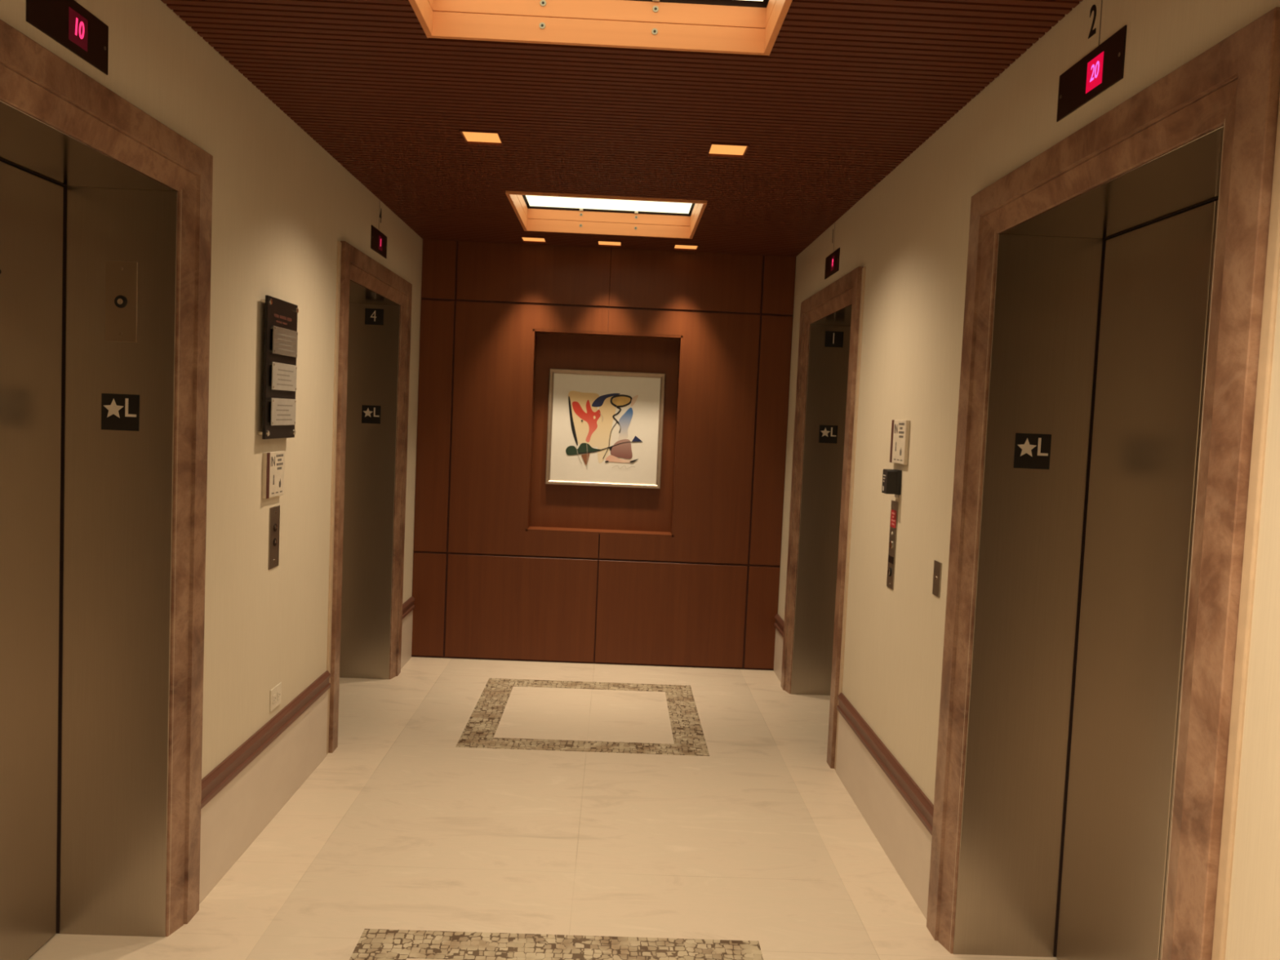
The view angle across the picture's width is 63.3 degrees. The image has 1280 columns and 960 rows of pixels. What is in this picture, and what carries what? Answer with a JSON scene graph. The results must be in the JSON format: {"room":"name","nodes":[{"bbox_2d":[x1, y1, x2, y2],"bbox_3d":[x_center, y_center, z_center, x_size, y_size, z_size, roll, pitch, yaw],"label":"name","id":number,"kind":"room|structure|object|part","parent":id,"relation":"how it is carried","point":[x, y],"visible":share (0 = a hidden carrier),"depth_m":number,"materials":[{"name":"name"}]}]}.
{"room":"lobby","nodes":[
{"label":"lobby","id":0,"kind":"room"},
{"bbox_2d":[0,0,422,933],"bbox_3d":[-1.470,0.006,2.113,0.367,2.735,9.480,2,3,-1],"label":"wall","id":1,"kind":"structure","parent":0,"point":[283,206],"depth_m":3.58,"materials":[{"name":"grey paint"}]},
{"bbox_2d":[26,0,108,75],"bbox_3d":[-1.252,-1.002,2.285,0.005,0.113,0.336,2,3,-1],"label":"indicator","id":2,"kind":"object","parent":1,"relation":"attached to","point":[66,22],"visible":1,"depth_m":2.29,"materials":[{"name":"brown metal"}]},
{"bbox_2d":[0,18,213,959],"bbox_3d":[-1.474,0.220,2.377,0.378,2.275,1.476,2,3,-1],"label":"door","id":3,"kind":"structure","parent":1,"relation":"in","point":[91,556],"depth_m":2.92,"materials":[{"name":"brown metal"}]},
{"bbox_3d":[-1.647,0.266,2.657,0.030,2.124,0.556,2,3,-1],"label":"panel","id":4,"kind":"part","parent":3,"relation":"part of","materials":[{"name":"metal"}]},
{"bbox_2d":[101,393,139,431],"bbox_3d":[-1.460,-0.190,2.919,0.105,0.102,0.003,2,3,-1],"label":"sign","id":5,"kind":"object","parent":3,"relation":"attached to","point":[118,411],"visible":1,"depth_m":2.92,"materials":[{"name":"black plastic"}]},
{"bbox_2d":[105,261,137,342],"bbox_3d":[-1.444,-0.496,2.898,0.087,0.221,0.010,2,3,-1],"label":"switch plate","id":6,"kind":"object","parent":3,"relation":"attached to","point":[121,283],"visible":1,"depth_m":2.89,"materials":[{"name":"brown metal"}]},
{"bbox_2d":[200,671,330,808],"bbox_3d":[-1.364,0.927,3.884,0.021,0.078,1.438,2,3,-1],"label":"rail","id":7,"kind":"object","parent":1,"relation":"attached to","point":[233,765],"visible":0.91,"depth_m":3.70,"materials":[{"name":"brown wood"}]},
{"bbox_2d":[262,450,284,498],"bbox_3d":[-1.323,-0.021,3.753,0.017,0.162,0.196,2,3,-1],"label":"notice","id":8,"kind":"object","parent":1,"relation":"attached to","point":[273,462],"visible":1,"depth_m":3.72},
{"bbox_2d":[267,505,279,569],"bbox_3d":[-1.337,0.210,3.808,0.010,0.225,0.108,2,3,-1],"label":"panel","id":9,"kind":"object","parent":1,"relation":"attached to","point":[274,512],"visible":1,"depth_m":3.80,"materials":[{"name":"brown metal"}]},
{"bbox_2d":[269,682,281,711],"bbox_3d":[-1.366,0.814,3.900,0.008,0.082,0.120,2,3,-1],"label":"wall outlet","id":10,"kind":"object","parent":1,"relation":"attached to","point":[276,692],"visible":1,"depth_m":3.89,"materials":[{"name":"white plastic"}]},
{"bbox_2d":[272,693,276,704],"bbox_3d":[-1.363,0.816,3.875,0.002,0.032,0.038,2,3,-1],"label":"socket","id":11,"kind":"object","parent":10,"relation":"attached to","point":[274,695],"depth_m":3.88,"materials":[{"name":"white plastic"}]},
{"bbox_2d":[276,689,280,700],"bbox_3d":[-1.364,0.812,3.926,0.002,0.032,0.038,2,3,-1],"label":"socket","id":12,"kind":"object","parent":10,"relation":"attached to","point":[278,691],"depth_m":3.92,"materials":[{"name":"grey plastic"}]},
{"bbox_2d":[257,294,298,439],"bbox_3d":[-1.294,-0.396,3.731,0.042,0.493,0.330,2,3,-1],"label":"board","id":13,"kind":"object","parent":1,"relation":"attached to","point":[280,353],"visible":1,"depth_m":3.69,"materials":[{"name":"plastic"}]},
{"bbox_3d":[-1.283,-0.245,3.743,0.004,0.096,0.269,2,3,-1],"label":"notice pane","id":14,"kind":"part","parent":13,"relation":"part of","materials":[{"name":"silver metal"}]},
{"bbox_3d":[-1.278,-0.370,3.735,0.004,0.096,0.269,2,3,-1],"label":"notice pane","id":15,"kind":"part","parent":13,"relation":"part of","materials":[{"name":"silver metal"}]},
{"bbox_3d":[-1.272,-0.494,3.728,0.004,0.096,0.269,2,3,-1],"label":"notice pane","id":16,"kind":"part","parent":13,"relation":"part of","materials":[{"name":"silver metal"}]},
{"bbox_2d":[199,609,413,904],"bbox_3d":[-1.337,1.235,1.990,0.012,0.308,9.080,2,3,-1],"label":"baseboard","id":17,"kind":"structure","parent":1,"relation":"attached to","point":[231,821],"depth_m":3.76,"materials":[{"name":"paint"}]},
{"bbox_2d":[328,240,412,753],"bbox_3d":[-1.538,0.040,5.334,0.378,2.275,1.477,2,3,-1],"label":"door","id":18,"kind":"structure","parent":1,"relation":"in","point":[371,365],"depth_m":5.89,"materials":[{"name":"brown metal"}]},
{"bbox_2d":[361,404,380,423],"bbox_3d":[-1.520,-0.370,5.876,0.105,0.102,0.003,2,3,-1],"label":"sign","id":19,"kind":"object","parent":18,"relation":"attached to","point":[370,414],"visible":1,"depth_m":5.88,"materials":[{"name":"black plastic"}]},
{"bbox_2d":[364,308,383,324],"bbox_3d":[-1.494,-0.918,5.843,0.104,0.090,0.003,2,3,-1],"label":"number sign","id":20,"kind":"object","parent":18,"relation":"attached to","point":[372,316],"visible":1,"depth_m":5.84,"materials":[{"name":"black plastic"}]},
{"bbox_2d":[370,225,386,258],"bbox_3d":[-1.315,-1.199,5.243,0.005,0.113,0.336,2,3,-1],"label":"indicator","id":21,"kind":"object","parent":1,"relation":"attached to","point":[378,239],"visible":1,"depth_m":5.23,"materials":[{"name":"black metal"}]},
{"bbox_2d":[402,595,414,618],"bbox_3d":[-1.416,0.779,6.316,0.021,0.078,0.387,2,3,-1],"label":"rail","id":22,"kind":"object","parent":1,"relation":"attached to","point":[408,606],"visible":0.89,"depth_m":6.33,"materials":[{"name":"brown wood"}]},
{"bbox_2d":[26,656,1058,959],"bbox_3d":[-0.202,1.467,2.179,3.024,0.082,9.580,2,3,-1],"label":"floor","id":23,"kind":"structure","parent":0,"point":[461,809],"depth_m":3.82,"materials":[{"name":"beige stone"}]},
{"bbox_2d":[411,239,795,670],"bbox_3d":[-0.240,-0.191,6.612,2.404,2.695,0.270,2,3,-1],"label":"wall","id":24,"kind":"structure","parent":0,"point":[509,564],"depth_m":6.50,"materials":[{"name":"brown wood"}]},
{"bbox_3d":[-1.328,0.782,6.519,0.204,0.648,0.012,2,3,-1],"label":"wood panel","id":25,"kind":"part","parent":24,"relation":"part of","materials":[{"name":"brown wood"}]},
{"bbox_3d":[-1.280,-0.330,6.452,0.204,1.558,0.012,2,3,-1],"label":"wood panel","id":26,"kind":"part","parent":24,"relation":"part of","materials":[{"name":"brown wood"}]},
{"bbox_3d":[-1.237,-1.300,6.394,0.204,0.364,0.012,2,3,-1],"label":"wood panel","id":27,"kind":"part","parent":24,"relation":"part of","materials":[{"name":"brown wood"}]},
{"bbox_3d":[-0.747,0.806,6.533,0.936,0.648,0.012,2,3,-1],"label":"wood panel","id":28,"kind":"part","parent":24,"relation":"part of","materials":[{"name":"brown wood"}]},
{"bbox_3d":[-0.697,-0.306,6.466,0.939,1.558,0.012,2,3,-1],"label":"wood panel","id":29,"kind":"part","parent":24,"relation":"part of","materials":[{"name":"brown wood"}]},
{"bbox_3d":[-0.655,-1.276,6.408,0.939,0.364,0.012,2,3,-1],"label":"wood panel","id":30,"kind":"part","parent":24,"relation":"part of","materials":[{"name":"brown wood"}]},
{"bbox_2d":[545,368,665,488],"bbox_3d":[-0.222,-0.326,6.623,0.734,0.734,0.029,2,3,-1],"label":"framed print","id":31,"kind":"object","parent":24,"relation":"attached to","point":[605,428],"visible":1,"depth_m":6.62,"materials":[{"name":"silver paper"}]},
{"bbox_3d":[0.196,0.846,6.556,0.935,0.648,0.012,2,3,-1],"label":"wood panel","id":32,"kind":"part","parent":24,"relation":"part of","materials":[{"name":"brown wood"}]},
{"bbox_3d":[0.243,-0.266,6.489,0.938,1.558,0.012,2,3,-1],"label":"wood panel","id":33,"kind":"part","parent":24,"relation":"part of","materials":[{"name":"brown wood"}]},
{"bbox_3d":[0.285,-1.236,6.431,0.938,0.364,0.012,2,3,-1],"label":"wood panel","id":34,"kind":"part","parent":24,"relation":"part of","materials":[{"name":"brown wood"}]},
{"bbox_3d":[0.771,0.870,6.569,0.194,0.648,0.012,2,3,-1],"label":"wood panel","id":35,"kind":"part","parent":24,"relation":"part of","materials":[{"name":"brown wood"}]},
{"bbox_3d":[0.820,-0.242,6.503,0.194,1.558,0.012,2,3,-1],"label":"wood panel","id":36,"kind":"part","parent":24,"relation":"part of","materials":[{"name":"brown wood"}]},
{"bbox_3d":[0.862,-1.212,6.445,0.194,0.364,0.012,2,3,-1],"label":"wood panel","id":37,"kind":"part","parent":24,"relation":"part of","materials":[{"name":"brown wood"}]},
{"bbox_2d":[160,0,1083,257],"bbox_3d":[-0.084,-1.178,1.870,2.304,0.055,9.080,2,3,-1],"label":"ceiling","id":38,"kind":"structure","parent":0,"point":[845,91],"depth_m":3.44,"materials":[{"name":"brown wood"}]},
{"bbox_2d":[459,128,503,145],"bbox_3d":[-0.598,-1.339,3.940,0.145,0.087,0.175,2,3,-1],"label":"recessed light","id":39,"kind":"object","parent":38,"relation":"in","point":[469,135],"visible":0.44,"depth_m":3.95,"materials":[{"name":"orange"}]},
{"bbox_2d":[520,235,546,243],"bbox_3d":[-0.634,-1.476,6.209,0.145,0.087,0.175,2,3,-1],"label":"recessed light","id":40,"kind":"object","parent":38,"relation":"in","point":[525,239],"visible":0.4,"depth_m":6.24,"materials":[{"name":"orange"}]},
{"bbox_2d":[408,0,792,55],"bbox_3d":[-0.100,-1.260,2.396,0.954,0.166,0.994,2,3,-1],"label":"ceiling light","id":41,"kind":"object","parent":38,"relation":"attached to","point":[746,27],"visible":1,"depth_m":2.88,"materials":[{"name":"brown wood"}]},
{"bbox_2d":[505,191,706,239],"bbox_3d":[-0.165,-1.443,5.400,0.954,0.166,0.994,2,3,-1],"label":"ceiling light","id":42,"kind":"object","parent":38,"relation":"attached to","point":[550,212],"visible":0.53,"depth_m":5.87,"materials":[{"name":"brown wood"}]},
{"bbox_2d":[525,195,692,213],"bbox_3d":[-0.163,-1.498,5.397,0.896,0.004,0.936,2,3,-1],"label":"diffuser","id":43,"kind":"object","parent":42,"relation":"attached to","point":[533,203],"depth_m":5.77,"materials":[{"name":"beige glass"}]},
{"bbox_2d":[597,240,622,247],"bbox_3d":[-0.180,-1.458,6.228,0.145,0.087,0.175,2,3,-1],"label":"recessed light","id":44,"kind":"object","parent":38,"relation":"in","point":[600,242],"visible":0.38,"depth_m":6.25,"materials":[{"name":"orange"}]},
{"bbox_2d":[673,243,698,250],"bbox_3d":[0.278,-1.439,6.242,0.145,0.087,0.175,2,3,-1],"label":"recessed light","id":45,"kind":"object","parent":38,"relation":"in","point":[677,246],"visible":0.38,"depth_m":6.26,"materials":[{"name":"orange"}]},
{"bbox_2d":[706,141,749,157],"bbox_3d":[0.337,-1.300,3.966,0.145,0.087,0.175,2,3,-1],"label":"recessed light","id":46,"kind":"object","parent":38,"relation":"in","point":[717,148],"visible":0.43,"depth_m":3.97,"materials":[{"name":"orange"}]},
{"bbox_2d":[777,0,1279,959],"bbox_3d":[1.185,0.117,2.177,0.367,2.735,9.480,2,3,-1],"label":"wall","id":47,"kind":"structure","parent":0,"point":[908,234],"depth_m":3.38,"materials":[{"name":"grey paint"}]},
{"bbox_2d":[773,613,784,637],"bbox_3d":[0.863,0.896,6.377,0.021,0.080,0.379,2,3,-1],"label":"rail","id":48,"kind":"object","parent":47,"relation":"attached to","point":[779,624],"visible":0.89,"depth_m":6.39,"materials":[{"name":"brown wood"}]},
{"bbox_2d":[781,266,863,768],"bbox_3d":[1.095,0.149,5.417,0.378,2.275,1.454,2,3,-1],"label":"door","id":49,"kind":"structure","parent":47,"relation":"in","point":[829,379],"depth_m":5.96,"materials":[{"name":"brown metal"}]},
{"bbox_2d":[818,425,837,443],"bbox_3d":[1.078,-0.262,5.947,0.105,0.102,0.003,2,3,-1],"label":"sign","id":50,"kind":"object","parent":49,"relation":"attached to","point":[828,433],"visible":1,"depth_m":5.95,"materials":[{"name":"black plastic"}]},
{"bbox_2d":[824,330,844,347],"bbox_3d":[1.105,-0.801,5.915,0.104,0.090,0.003,2,3,-1],"label":"number sign","id":51,"kind":"object","parent":49,"relation":"attached to","point":[833,339],"visible":1,"depth_m":5.91,"materials":[{"name":"black plastic"}]},
{"bbox_2d":[824,247,839,279],"bbox_3d":[0.981,-1.104,5.312,0.005,0.113,0.336,2,3,-1],"label":"indicator","id":52,"kind":"object","parent":47,"relation":"attached to","point":[832,261],"visible":1,"depth_m":5.29,"materials":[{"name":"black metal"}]},
{"bbox_2d":[773,627,932,919],"bbox_3d":[0.956,1.343,2.047,0.012,0.284,9.080,2,3,-1],"label":"baseboard","id":53,"kind":"structure","parent":47,"relation":"attached to","point":[903,837],"depth_m":3.86,"materials":[{"name":"stone"}]},
{"bbox_2d":[836,693,933,835],"bbox_3d":[0.915,1.043,3.978,0.021,0.080,1.426,2,3,-1],"label":"rail","id":54,"kind":"object","parent":47,"relation":"attached to","point":[909,790],"visible":0.89,"depth_m":3.81,"materials":[{"name":"brown wood"}]},
{"bbox_2d":[881,468,902,497],"bbox_3d":[0.944,0.013,3.897,0.054,0.104,0.072,2,3,-1],"label":"card reader","id":55,"kind":"object","parent":47,"relation":"attached to","point":[891,478],"visible":1,"depth_m":3.86,"materials":[{"name":"black plastic"}]},
{"bbox_2d":[886,500,898,590],"bbox_3d":[0.954,0.246,3.944,0.012,0.333,0.089,2,3,-1],"label":"panel","id":56,"kind":"object","parent":47,"relation":"attached to","point":[894,509],"visible":1,"depth_m":3.93,"materials":[{"name":"metal"}]},
{"bbox_2d":[888,567,891,576],"bbox_3d":[0.950,0.349,3.950,0.005,0.033,0.033,2,3,-1],"label":"switch","id":57,"kind":"object","parent":56,"relation":"attached to","point":[889,568],"depth_m":3.94,"materials":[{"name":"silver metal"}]},
{"bbox_2d":[889,419,910,464],"bbox_3d":[0.970,-0.142,3.878,0.017,0.162,0.196,2,3,-1],"label":"notice","id":58,"kind":"object","parent":47,"relation":"attached to","point":[900,429],"visible":1,"depth_m":3.85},
{"bbox_2d":[932,560,942,597],"bbox_3d":[0.967,0.322,3.389,0.006,0.113,0.071,2,3,-1],"label":"switch plate","id":59,"kind":"object","parent":47,"relation":"attached to","point":[937,565],"visible":1,"depth_m":3.38,"materials":[{"name":"silver metal"}]},
{"bbox_2d":[1056,25,1126,121],"bbox_3d":[1.044,-0.937,2.417,0.005,0.113,0.336,2,3,-1],"label":"indicator","id":60,"kind":"object","parent":47,"relation":"attached to","point":[1103,67],"visible":1,"depth_m":2.39,"materials":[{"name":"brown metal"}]},
{"bbox_2d":[1088,4,1096,39],"bbox_3d":[1.051,-1.067,2.413,0.002,0.072,0.036,2,3,-1],"label":"number","id":61,"kind":"object","parent":47,"relation":"attached to","point":[1092,33],"visible":1,"depth_m":2.41,"materials":[{"name":"black plastic"}]},
{"bbox_2d":[926,6,1279,959],"bbox_3d":[1.158,0.328,2.493,0.378,2.275,1.459,2,3,-1],"label":"door","id":62,"kind":"structure","parent":47,"relation":"in","point":[1104,243],"depth_m":2.83,"materials":[{"name":"brown metal"}]},
{"bbox_2d":[1013,432,1051,469],"bbox_3d":[1.143,-0.084,3.025,0.105,0.102,0.003,2,3,-1],"label":"sign","id":63,"kind":"object","parent":62,"relation":"attached to","point":[1032,451],"visible":1,"depth_m":3.02,"materials":[{"name":"black plastic"}]},
{"bbox_3d":[1.313,0.387,2.776,0.030,2.124,0.548,2,3,-1],"label":"panel","id":64,"kind":"part","parent":62,"relation":"part of","materials":[{"name":"metal"}]},
{"bbox_3d":[1.325,0.421,2.223,0.030,2.124,0.554,2,3,-1],"label":"panel","id":65,"kind":"part","parent":62,"relation":"part of","materials":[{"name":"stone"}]}
]}

